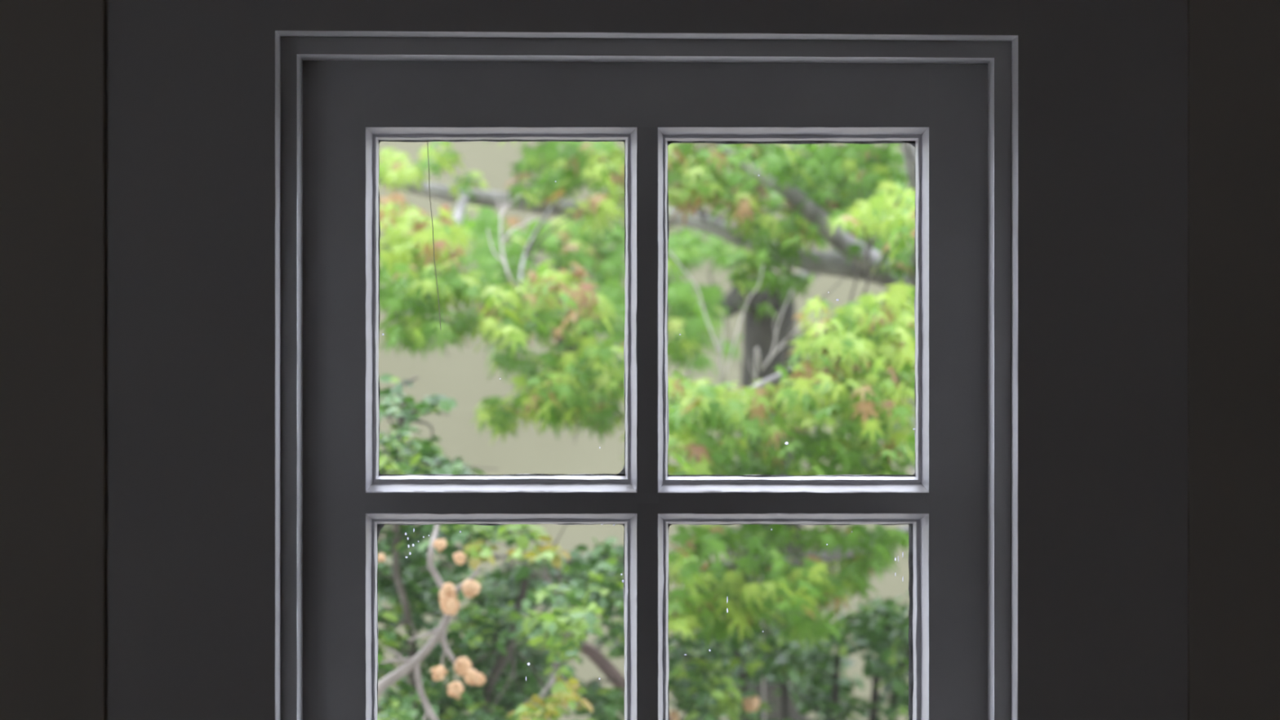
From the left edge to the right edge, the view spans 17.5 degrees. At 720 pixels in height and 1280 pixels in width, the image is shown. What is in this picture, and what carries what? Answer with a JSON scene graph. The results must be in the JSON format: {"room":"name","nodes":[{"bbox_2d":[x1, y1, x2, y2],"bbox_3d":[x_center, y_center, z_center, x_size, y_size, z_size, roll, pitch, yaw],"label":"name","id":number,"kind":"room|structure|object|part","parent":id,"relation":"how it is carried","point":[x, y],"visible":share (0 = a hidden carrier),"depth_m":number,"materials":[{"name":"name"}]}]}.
{"room":"room interior","nodes":[
{"label":"room interior","id":0,"kind":"room"},
{"bbox_2d":[0,0,1279,719],"bbox_3d":[-0.150,0.275,3.505,4.500,2.750,0.071,0,0,0],"label":"wall","id":1,"kind":"structure","parent":0,"point":[52,52],"depth_m":3.47,"materials":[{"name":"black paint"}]},
{"bbox_2d":[105,0,1187,719],"bbox_3d":[0.005,0.584,3.510,0.973,2.036,0.059,0,0,0],"label":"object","id":2,"kind":"structure","parent":1,"relation":"attached to","point":[1100,87],"depth_m":3.48,"materials":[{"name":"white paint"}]},
{"bbox_3d":[0.000,2.000,11.600,18.000,0.100,12.000,0,0,0],"label":"ground","id":3,"kind":"structure","parent":0,"visible":0},
{"bbox_2d":[377,373,671,719],"bbox_3d":[-0.325,0.997,6.379,0.983,1.952,1.786,0,0,-14],"label":"evergreen shrub","id":4,"kind":"object","parent":3,"relation":"on","point":[415,584],"visible":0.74,"depth_m":6.20,"materials":[{"name":"green plant"}]},
{"bbox_2d":[377,141,913,719],"bbox_3d":[0.000,0.235,11.325,14.000,3.430,0.350,0,0,0],"label":"wall","id":5,"kind":"structure","parent":3,"relation":"on","point":[462,377],"depth_m":11.20,"materials":[{"name":"paint"}]},
{"bbox_2d":[378,141,915,652],"bbox_3d":[-0.063,0.705,7.309,2.178,2.540,1.929,0,0,34],"label":"maple","id":6,"kind":"object","parent":3,"relation":"on","point":[868,365],"visible":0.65,"depth_m":6.72,"materials":[{"name":"green plant"}]},
{"bbox_2d":[450,141,911,719],"bbox_3d":[0.099,0.721,8.595,1.024,2.502,1.279,0,0,0],"label":"maple","id":7,"kind":"object","parent":3,"relation":"on","point":[761,311],"visible":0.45,"depth_m":8.54,"materials":[{"name":"green plant"}]},
{"bbox_2d":[668,251,764,695],"bbox_3d":[0.126,0.895,7.135,0.157,2.150,0.637,0,0,0],"label":"bare sapling","id":8,"kind":"object","parent":3,"relation":"on","point":[719,349],"visible":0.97,"depth_m":6.85,"materials":[{"name":"wood"}]},
{"bbox_3d":[0.116,0.895,7.136,0.089,2.150,0.635,0,0,5],"label":"stem","id":9,"kind":"part","parent":8,"relation":"part of","materials":[{"name":"wood"}]},
{"bbox_2d":[748,288,802,719],"bbox_3d":[0.228,0.926,7.135,0.096,2.089,0.637,0,0,0],"label":"bare sapling","id":10,"kind":"object","parent":3,"relation":"on","point":[757,349],"visible":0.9,"depth_m":6.85,"materials":[{"name":"wood"}]},
{"bbox_3d":[0.212,0.945,7.135,0.049,2.051,0.637,0,0,0],"label":"stem","id":11,"kind":"part","parent":10,"relation":"part of","materials":[{"name":"wood"}]},
{"bbox_2d":[668,592,909,719],"bbox_3d":[0.493,1.173,7.219,0.992,1.598,1.864,0,0,3],"label":"evergreen shrub","id":12,"kind":"object","parent":3,"relation":"on","point":[691,684],"visible":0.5,"depth_m":7.04,"materials":[{"name":"green plant"}]},
{"bbox_3d":[1.025,-1.700,3.635,7.150,7.300,0.110,0,0,0],"label":"wall","id":13,"kind":"structure","parent":0,"visible":0},
{"bbox_2d":[280,36,1011,719],"bbox_3d":[0.005,0.297,3.638,0.651,1.175,0.205,0,0,0],"label":"window","id":14,"kind":"structure","parent":13,"relation":"in","point":[341,97],"depth_m":3.60,"materials":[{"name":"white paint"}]},
{"bbox_3d":[-0.121,-0.044,3.619,0.240,0.322,0.037,0,0,0],"label":"moulding","id":15,"kind":"part","parent":14,"relation":"part of","materials":[{"name":"white paint"}]},
{"bbox_3d":[-0.121,0.294,3.619,0.240,0.324,0.037,0,0,0],"label":"moulding","id":16,"kind":"part","parent":14,"relation":"part of","materials":[{"name":"white paint"}]},
{"bbox_3d":[0.006,-0.231,3.629,0.488,0.059,0.058,0,0,0],"label":"rail","id":17,"kind":"part","parent":14,"relation":"part of","materials":[{"name":"paint"}]},
{"bbox_3d":[0.135,0.294,3.619,0.240,0.323,0.037,0,0,0],"label":"moulding","id":18,"kind":"part","parent":14,"relation":"part of","materials":[{"name":"white paint"}]},
{"bbox_3d":[0.135,-0.044,3.619,0.240,0.322,0.037,0,0,0],"label":"moulding","id":19,"kind":"part","parent":14,"relation":"part of","materials":[{"name":"white paint"}]}
]}

